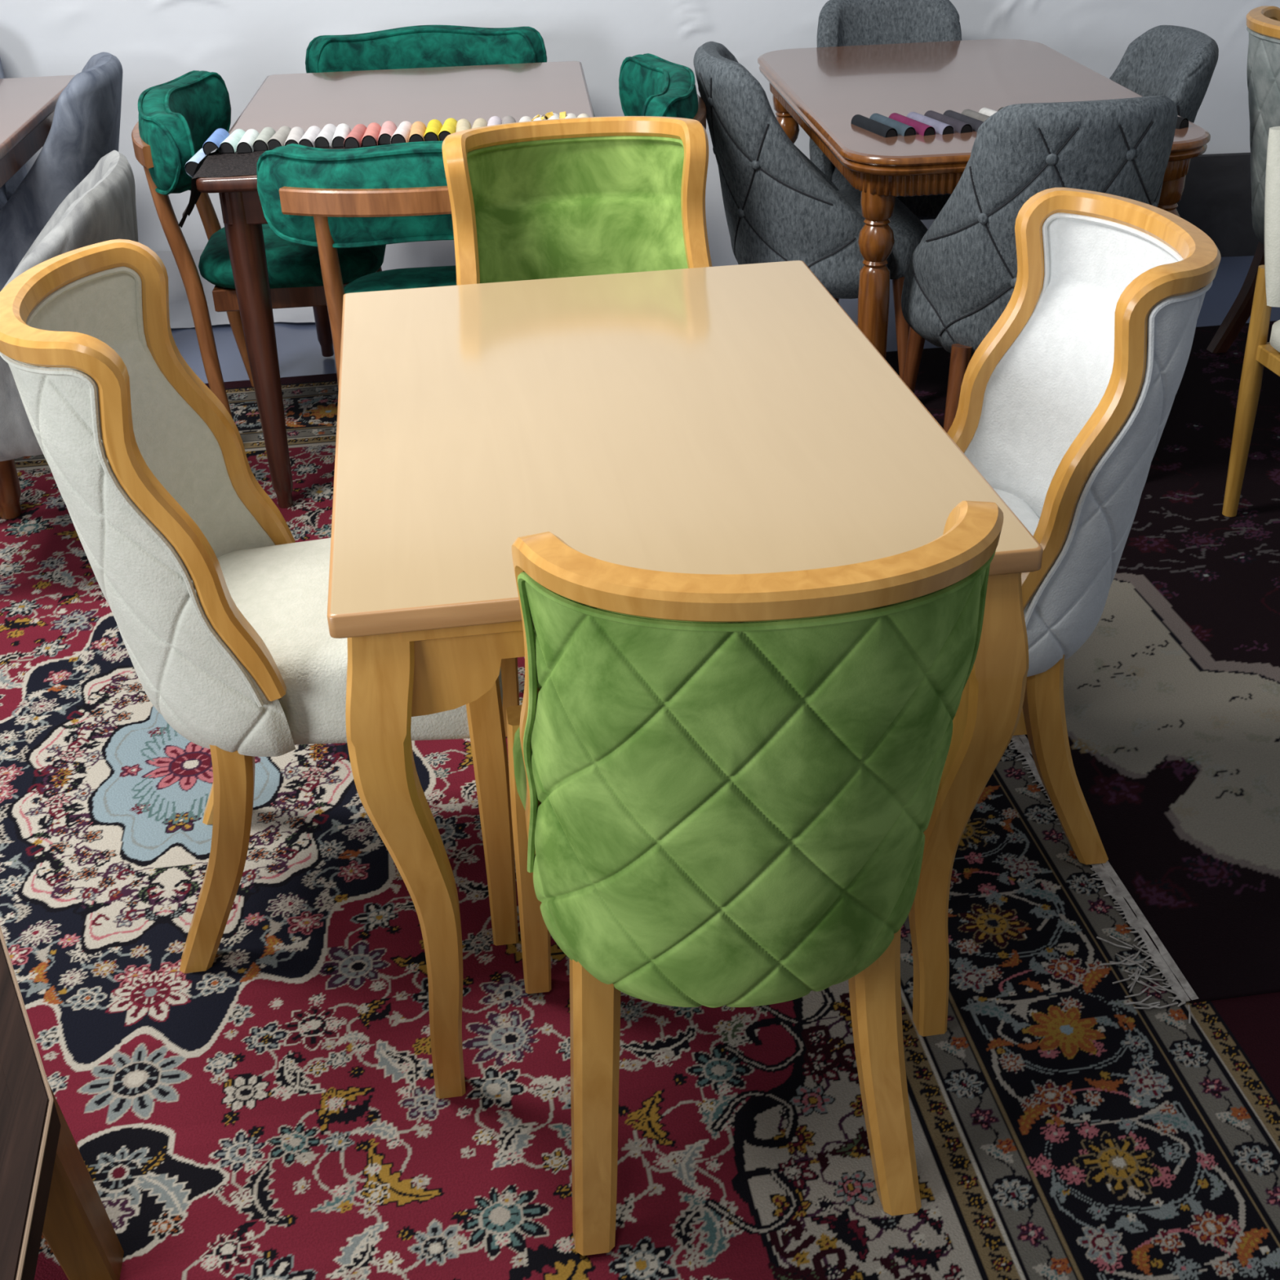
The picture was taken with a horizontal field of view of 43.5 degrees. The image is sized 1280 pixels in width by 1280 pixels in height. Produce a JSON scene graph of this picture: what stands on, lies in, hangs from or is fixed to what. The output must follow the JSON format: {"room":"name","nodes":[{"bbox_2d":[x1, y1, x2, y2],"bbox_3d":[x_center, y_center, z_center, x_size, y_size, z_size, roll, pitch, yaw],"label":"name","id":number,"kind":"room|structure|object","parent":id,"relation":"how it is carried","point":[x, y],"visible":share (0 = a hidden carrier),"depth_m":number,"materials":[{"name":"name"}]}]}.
{"room":"store","nodes":[
{"label":"store","id":0,"kind":"room"},
{"bbox_2d":[0,0,1279,266],"bbox_3d":[0.004,-2.297,4.723,7.425,2.508,0.019,-3,29,-1],"label":"wall","id":1,"kind":"structure","parent":0,"point":[155,42],"depth_m":4.96,"materials":[{"name":"white paint"}]},
{"bbox_2d":[154,240,455,328],"bbox_3d":[-1.233,-1.124,5.107,2.845,0.160,0.349,-3,29,-1],"label":"trim","id":2,"kind":"structure","parent":1,"relation":"attached to","point":[426,253],"depth_m":5.24,"materials":[{"name":"grey"}]},
{"bbox_2d":[1176,152,1258,257],"bbox_3d":[2.165,-1.442,5.288,1.993,0.333,0.033,-3,29,-1],"label":"trim","id":3,"kind":"structure","parent":1,"relation":"attached to","point":[1216,197],"depth_m":5.26,"materials":[{"name":"black"}]},
{"bbox_2d":[170,255,1279,383],"bbox_3d":[0.246,0.299,2.662,8.500,0.001,8.000,-6,30,-6],"label":"floor","id":4,"kind":"structure","parent":0,"point":[298,345],"depth_m":4.87,"materials":[{"name":"blue tile"}]},
{"bbox_2d":[0,57,26,210],"bbox_3d":[-2.072,-1.325,4.765,0.534,0.882,0.572,-6,30,-6],"label":"shell chair","id":5,"kind":"object","parent":4,"relation":"on","point":[8,188],"visible":0.16,"depth_m":4.67,"materials":[{"name":"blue fabric"}]},
{"bbox_2d":[305,24,546,241],"bbox_3d":[-0.594,-1.302,4.667,0.694,0.850,0.571,-4,29,-3],"label":"chair","id":6,"kind":"object","parent":4,"relation":"on","point":[433,46],"visible":0.39,"depth_m":4.63,"materials":[{"name":"green fabric"}]},
{"bbox_2d":[0,373,1279,1279],"bbox_3d":[-0.798,0.224,2.850,3.498,0.007,4.000,-6,30,-6],"label":"carpet","id":7,"kind":"object","parent":4,"relation":"on","point":[273,1110],"visible":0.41,"depth_m":2.17,"materials":[{"name":"carpet"}]},
{"bbox_2d":[0,75,75,519],"bbox_3d":[-1.949,-0.893,4.094,0.920,0.785,1.320,-4,30,-4],"label":"dining table","id":8,"kind":"object","parent":7,"relation":"on","point":[27,104],"visible":0.29,"depth_m":4.04,"materials":[{"name":"brown wood"}]},
{"bbox_2d":[0,52,122,291],"bbox_3d":[-1.612,-1.084,4.310,0.572,0.882,0.534,-6,30,-6],"label":"shell chair","id":9,"kind":"object","parent":7,"relation":"on","point":[85,128],"visible":0.58,"depth_m":4.04,"materials":[{"name":"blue fabric"}]},
{"bbox_2d":[0,925,124,1279],"bbox_3d":[-0.953,0.678,1.587,0.828,0.452,1.111,-6,30,-6],"label":"side table","id":10,"kind":"object","parent":7,"relation":"on","point":[47,1188],"visible":1,"depth_m":1.57,"materials":[{"name":"brown wood"}]},
{"bbox_2d":[0,150,138,461],"bbox_3d":[-1.289,-0.551,3.377,0.563,0.851,0.545,-6,30,-6],"label":"barrel chair","id":11,"kind":"object","parent":7,"relation":"on","point":[101,207],"visible":0.33,"depth_m":3.14,"materials":[{"name":"grey fabric"}]},
{"bbox_2d":[131,70,386,417],"bbox_3d":[-0.940,-0.983,4.122,0.571,0.850,0.694,-4,30,-4],"label":"chair","id":12,"kind":"object","parent":7,"relation":"on","point":[177,116],"visible":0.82,"depth_m":3.94,"materials":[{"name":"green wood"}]},
{"bbox_2d":[0,239,518,973],"bbox_3d":[-0.519,-0.054,2.327,0.604,0.973,0.471,-6,30,-6],"label":"dining chair","id":13,"kind":"object","parent":7,"relation":"on","point":[220,614],"visible":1,"depth_m":2.19,"materials":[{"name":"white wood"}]},
{"bbox_2d":[257,141,456,390],"bbox_3d":[-0.436,-0.709,3.581,0.694,0.876,0.571,-4,29,-3],"label":"chair","id":14,"kind":"object","parent":7,"relation":"on","point":[328,200],"visible":0.39,"depth_m":3.20,"materials":[{"name":"fabric"}]},
{"bbox_2d":[195,61,595,508],"bbox_3d":[-0.537,-0.945,4.099,0.866,0.785,1.220,-4,29,-3],"label":"dining table","id":15,"kind":"object","parent":7,"relation":"on","point":[472,93],"visible":0.47,"depth_m":3.92,"materials":[{"name":"brown wood"}]},
{"bbox_2d":[184,148,210,177],"bbox_3d":[-0.984,-1.067,3.578,0.033,0.036,0.135,-2,29,1],"label":"swatch","id":16,"kind":"object","parent":15,"relation":"on","point":[194,163],"visible":0.84,"depth_m":3.53,"materials":[{"name":"fabric"}]},
{"bbox_2d":[202,128,229,155],"bbox_3d":[-0.950,-1.117,3.593,0.036,0.032,0.135,-3,29,-1],"label":"swatch","id":17,"kind":"object","parent":15,"relation":"on","point":[219,135],"visible":1,"depth_m":3.55,"materials":[{"name":"blue fabric"}]},
{"bbox_2d":[218,128,245,152],"bbox_3d":[-0.917,-1.125,3.611,0.036,0.025,0.135,-1,29,1],"label":"swatch","id":18,"kind":"object","parent":15,"relation":"on","point":[229,144],"visible":0.88,"depth_m":3.57,"materials":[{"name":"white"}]},
{"bbox_2d":[235,128,259,152],"bbox_3d":[-0.882,-1.124,3.607,0.036,0.025,0.135,-4,29,-3],"label":"swatch","id":19,"kind":"object","parent":15,"relation":"on","point":[245,144],"visible":0.92,"depth_m":3.56,"materials":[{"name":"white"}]},
{"bbox_2d":[252,126,275,151],"bbox_3d":[-0.849,-1.133,3.621,0.036,0.025,0.135,-3,29,-2],"label":"swatch","id":20,"kind":"object","parent":15,"relation":"on","point":[261,144],"visible":0.9,"depth_m":3.57,"materials":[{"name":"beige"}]},
{"bbox_2d":[266,125,291,149],"bbox_3d":[-0.814,-1.137,3.626,0.037,0.025,0.135,-1,29,1],"label":"swatch","id":21,"kind":"object","parent":15,"relation":"on","point":[279,138],"visible":0.86,"depth_m":3.59,"materials":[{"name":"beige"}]},
{"bbox_2d":[177,143,391,227],"bbox_3d":[-0.542,-1.008,3.519,0.902,0.110,0.268,-4,29,-3],"label":"cloth","id":22,"kind":"object","parent":15,"relation":"on","point":[216,164],"visible":0.31,"depth_m":3.46,"materials":[{"name":"black fabric"}]},
{"bbox_2d":[284,126,305,146],"bbox_3d":[-0.779,-1.132,3.614,0.036,0.025,0.135,-4,29,-4],"label":"swatch","id":23,"kind":"object","parent":15,"relation":"on","point":[296,133],"visible":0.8,"depth_m":3.59,"materials":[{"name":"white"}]},
{"bbox_2d":[297,125,321,147],"bbox_3d":[-0.745,-1.134,3.617,0.037,0.025,0.135,-2,29,0],"label":"swatch","id":24,"kind":"object","parent":15,"relation":"on","point":[309,136],"visible":0.83,"depth_m":3.58,"materials":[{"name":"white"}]},
{"bbox_2d":[314,124,336,146],"bbox_3d":[-0.711,-1.144,3.631,0.037,0.025,0.135,-2,29,0],"label":"swatch","id":25,"kind":"object","parent":15,"relation":"on","point":[326,135],"visible":0.93,"depth_m":3.59,"materials":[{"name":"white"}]},
{"bbox_2d":[331,123,351,146],"bbox_3d":[-0.676,-1.143,3.629,0.036,0.025,0.135,-4,29,-4],"label":"swatch","id":26,"kind":"object","parent":15,"relation":"on","point":[342,131],"visible":0.94,"depth_m":3.59,"materials":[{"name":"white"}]},
{"bbox_2d":[343,124,366,147],"bbox_3d":[-0.641,-1.139,3.619,0.037,0.025,0.135,-1,29,1],"label":"swatch","id":27,"kind":"object","parent":15,"relation":"on","point":[355,136],"visible":0.92,"depth_m":3.57,"materials":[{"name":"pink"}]},
{"bbox_2d":[360,122,381,146],"bbox_3d":[-0.607,-1.145,3.628,0.036,0.025,0.135,-3,29,-2],"label":"swatch","id":28,"kind":"object","parent":15,"relation":"on","point":[371,134],"visible":0.94,"depth_m":3.58,"materials":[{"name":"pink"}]},
{"bbox_2d":[377,120,396,144],"bbox_3d":[-0.574,-1.153,3.640,0.037,0.025,0.135,-4,29,-3],"label":"swatch","id":29,"kind":"object","parent":15,"relation":"on","point":[388,128],"visible":0.95,"depth_m":3.60,"materials":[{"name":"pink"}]},
{"bbox_2d":[390,120,412,143],"bbox_3d":[-0.539,-1.150,3.632,0.036,0.025,0.135,-1,29,1],"label":"swatch","id":30,"kind":"object","parent":15,"relation":"on","point":[402,134],"visible":0.89,"depth_m":3.59,"materials":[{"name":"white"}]},
{"bbox_2d":[408,120,426,142],"bbox_3d":[-0.504,-1.148,3.626,0.037,0.025,0.135,-4,29,-3],"label":"swatch","id":31,"kind":"object","parent":15,"relation":"on","point":[418,129],"visible":0.89,"depth_m":3.59,"materials":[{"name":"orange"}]},
{"bbox_2d":[422,119,442,141],"bbox_3d":[-0.470,-1.157,3.639,0.036,0.025,0.135,-3,29,-1],"label":"swatch","id":32,"kind":"object","parent":15,"relation":"on","point":[434,126],"visible":0.91,"depth_m":3.60,"materials":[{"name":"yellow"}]},
{"bbox_2d":[438,118,457,141],"bbox_3d":[-0.436,-1.161,3.646,0.036,0.025,0.135,-2,29,1],"label":"swatch","id":33,"kind":"object","parent":15,"relation":"on","point":[449,126],"visible":0.82,"depth_m":3.61,"materials":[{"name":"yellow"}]},
{"bbox_2d":[455,118,471,132],"bbox_3d":[-0.401,-1.156,3.635,0.037,0.025,0.135,-4,30,-4],"label":"swatch","id":34,"kind":"object","parent":15,"relation":"on","point":[463,124],"visible":0.54,"depth_m":3.64,"materials":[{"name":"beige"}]},
{"bbox_2d":[471,118,487,128],"bbox_3d":[-0.366,-1.158,3.635,0.036,0.025,0.135,-2,29,0],"label":"swatch","id":35,"kind":"object","parent":15,"relation":"on","point":[479,122],"visible":0.43,"depth_m":3.65,"materials":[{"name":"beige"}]},
{"bbox_2d":[486,115,502,126],"bbox_3d":[-0.333,-1.167,3.650,0.037,0.025,0.135,-2,29,0],"label":"swatch","id":36,"kind":"object","parent":15,"relation":"on","point":[495,120],"visible":0.44,"depth_m":3.66,"materials":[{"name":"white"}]},
{"bbox_2d":[501,115,515,124],"bbox_3d":[-0.298,-1.168,3.650,0.036,0.025,0.135,-4,29,-4],"label":"swatch","id":37,"kind":"object","parent":15,"relation":"on","point":[507,119],"visible":0.39,"depth_m":3.67,"materials":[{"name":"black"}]},
{"bbox_2d":[519,115,532,122],"bbox_3d":[-0.263,-1.163,3.639,0.037,0.025,0.135,-1,29,1],"label":"swatch","id":38,"kind":"object","parent":15,"relation":"on","point":[526,118],"visible":0.27,"depth_m":3.67,"materials":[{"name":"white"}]},
{"bbox_2d":[533,115,546,120],"bbox_3d":[-0.229,-1.169,3.646,0.036,0.025,0.135,-3,29,-2],"label":"swatch","id":39,"kind":"object","parent":15,"relation":"on","point":[537,118],"visible":0.25,"depth_m":3.67,"materials":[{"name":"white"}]},
{"bbox_2d":[546,113,559,119],"bbox_3d":[-0.196,-1.177,3.659,0.036,0.025,0.135,-3,29,-2],"label":"swatch","id":40,"kind":"object","parent":15,"relation":"on","point":[555,116],"visible":0.29,"depth_m":3.68,"materials":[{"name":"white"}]},
{"bbox_2d":[531,111,566,120],"bbox_3d":[-0.174,-1.199,3.687,0.168,0.031,0.068,-6,30,-6],"label":"scraps","id":41,"kind":"object","parent":40,"relation":"on","point":[562,114],"visible":0.21,"depth_m":3.68,"materials":[{"name":"yellow fabric"}]},
{"bbox_2d":[564,113,577,118],"bbox_3d":[-0.161,-1.175,3.652,0.037,0.025,0.135,-1,29,1],"label":"swatch","id":42,"kind":"object","parent":15,"relation":"on","point":[569,115],"visible":0.27,"depth_m":3.68,"materials":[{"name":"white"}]},
{"bbox_2d":[577,113,590,117],"bbox_3d":[-0.125,-1.172,3.645,0.037,0.025,0.135,-4,29,-3],"label":"swatch","id":43,"kind":"object","parent":15,"relation":"on","point":[582,115],"visible":0.23,"depth_m":3.68,"materials":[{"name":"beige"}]},
{"bbox_2d":[441,115,711,736],"bbox_3d":[-0.079,-0.408,2.933,0.471,0.963,0.604,-6,30,-6],"label":"dining chair","id":44,"kind":"object","parent":7,"relation":"on","point":[576,197],"visible":0.41,"depth_m":2.95,"materials":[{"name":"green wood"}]},
{"bbox_2d":[618,53,706,129],"bbox_3d":[-0.116,-1.008,4.115,0.571,0.850,0.694,-4,30,-4],"label":"chair","id":45,"kind":"object","parent":7,"relation":"on","point":[650,84],"visible":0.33,"depth_m":3.96,"materials":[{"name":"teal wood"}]},
{"bbox_2d":[327,260,1043,1098],"bbox_3d":[-0.013,-0.015,2.443,0.797,0.760,1.169,-6,30,-6],"label":"dining table","id":46,"kind":"object","parent":7,"relation":"on","point":[726,420],"visible":0.83,"depth_m":2.04,"materials":[{"name":"brown wood"}]},
{"bbox_2d":[506,500,1004,1255],"bbox_3d":[0.100,0.207,1.872,0.474,0.929,0.608,-6,30,-8],"label":"dining chair","id":47,"kind":"object","parent":7,"relation":"on","point":[723,788],"visible":1,"depth_m":1.57,"materials":[{"name":"green fabric"}]},
{"bbox_2d":[946,187,1220,864],"bbox_3d":[0.495,-0.151,2.447,0.604,0.949,0.471,-4,30,-4],"label":"dining chair","id":48,"kind":"object","parent":7,"relation":"on","point":[1065,403],"visible":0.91,"depth_m":2.38,"materials":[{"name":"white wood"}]},
{"bbox_2d":[808,0,961,302],"bbox_3d":[0.753,-1.410,4.741,0.538,0.882,0.574,-4,29,-3],"label":"tufted chair","id":49,"kind":"object","parent":4,"relation":"on","point":[841,23],"visible":0.26,"depth_m":4.71,"materials":[{"name":"black fabric"}]},
{"bbox_2d":[885,320,1279,1023],"bbox_3d":[1.544,-0.230,3.493,2.144,0.007,2.730,-6,30,-6],"label":"rug","id":50,"kind":"object","parent":4,"relation":"on","point":[1171,700],"visible":0.38,"depth_m":2.91,"materials":[{"name":"carpet"}]},
{"bbox_2d":[693,41,928,378],"bbox_3d":[0.433,-1.084,4.172,0.574,0.882,0.538,-5,30,-5],"label":"tufted chair","id":51,"kind":"object","parent":50,"relation":"on","point":[779,206],"visible":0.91,"depth_m":3.94,"materials":[{"name":"black fabric"}]},
{"bbox_2d":[757,39,1210,359],"bbox_3d":[0.810,-1.061,4.231,0.830,0.760,1.400,-4,30,-4],"label":"dining table","id":52,"kind":"object","parent":50,"relation":"on","point":[820,90],"visible":0.66,"depth_m":3.93,"materials":[{"name":"brown wood"}]},
{"bbox_2d":[850,114,897,137],"bbox_3d":[0.534,-1.173,3.655,0.032,0.021,0.170,-12,31,-17],"label":"swatch","id":53,"kind":"object","parent":52,"relation":"on","point":[874,126],"visible":1,"depth_m":3.63,"materials":[{"name":"black fabric"}]},
{"bbox_2d":[869,113,915,136],"bbox_3d":[0.576,-1.178,3.661,0.032,0.021,0.170,-12,31,-17],"label":"swatch","id":54,"kind":"object","parent":52,"relation":"on","point":[902,129],"visible":0.9,"depth_m":3.62,"materials":[{"name":"black"}]},
{"bbox_2d":[888,112,935,136],"bbox_3d":[0.620,-1.178,3.658,0.032,0.021,0.170,-12,31,-17],"label":"swatch","id":55,"kind":"object","parent":52,"relation":"on","point":[922,129],"visible":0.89,"depth_m":3.62,"materials":[{"name":"pink fabric"}]},
{"bbox_2d":[906,111,954,134],"bbox_3d":[0.662,-1.182,3.663,0.032,0.021,0.170,-12,31,-17],"label":"swatch","id":56,"kind":"object","parent":52,"relation":"on","point":[941,128],"visible":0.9,"depth_m":3.63,"materials":[{"name":"black"}]},
{"bbox_2d":[924,110,972,133],"bbox_3d":[0.704,-1.187,3.670,0.032,0.021,0.170,-12,31,-17],"label":"swatch","id":57,"kind":"object","parent":52,"relation":"on","point":[959,126],"visible":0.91,"depth_m":3.63,"materials":[{"name":"black fabric"}]},
{"bbox_2d":[943,110,983,132],"bbox_3d":[0.748,-1.187,3.667,0.032,0.021,0.170,-12,31,-17],"label":"swatch","id":58,"kind":"object","parent":52,"relation":"on","point":[975,123],"visible":0.48,"depth_m":3.65,"materials":[{"name":"black fabric"}]},
{"bbox_2d":[961,109,989,121],"bbox_3d":[0.791,-1.190,3.670,0.032,0.021,0.170,-12,31,-17],"label":"swatch","id":59,"kind":"object","parent":52,"relation":"on","point":[969,113],"visible":0.44,"depth_m":3.69,"materials":[{"name":"black fabric"}]},
{"bbox_2d":[978,107,997,116],"bbox_3d":[0.833,-1.196,3.679,0.032,0.021,0.170,-12,31,-17],"label":"swatch","id":60,"kind":"object","parent":52,"relation":"on","point":[985,111],"visible":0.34,"depth_m":3.72,"materials":[{"name":"white fabric"}]},
{"bbox_2d":[1175,116,1188,128],"bbox_3d":[1.168,-1.180,3.627,0.036,0.023,0.150,-23,35,-32],"label":"swatch","id":61,"kind":"object","parent":52,"relation":"on","point":[1182,122],"visible":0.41,"depth_m":3.57,"materials":[{"name":"black fabric"}]},
{"bbox_2d":[901,95,1177,432],"bbox_3d":[0.890,-0.806,3.632,0.538,0.900,0.574,-5,30,-6],"label":"tufted chair","id":62,"kind":"object","parent":50,"relation":"on","point":[960,278],"visible":0.59,"depth_m":3.32,"materials":[{"name":"black fabric"}]},
{"bbox_2d":[1109,25,1218,122],"bbox_3d":[1.177,-1.155,4.275,0.574,0.860,0.538,-4,29,-3],"label":"tufted chair","id":63,"kind":"object","parent":50,"relation":"on","point":[1177,63],"visible":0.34,"depth_m":4.12,"materials":[{"name":"black fabric"}]},
{"bbox_2d":[1206,5,1279,353],"bbox_3d":[1.836,-1.151,4.174,0.604,0.910,0.471,-8,30,-11],"label":"dining chair","id":64,"kind":"object","parent":50,"relation":"on","point":[1263,23],"visible":0.83,"depth_m":4.08,"materials":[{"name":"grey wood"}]},
{"bbox_2d":[1222,126,1279,516],"bbox_3d":[1.527,-0.592,3.275,0.486,0.840,0.588,-6,30,-6],"label":"chair","id":65,"kind":"object","parent":50,"relation":"on","point":[1259,353],"visible":1,"depth_m":3.36,"materials":[{"name":"brown wood"}]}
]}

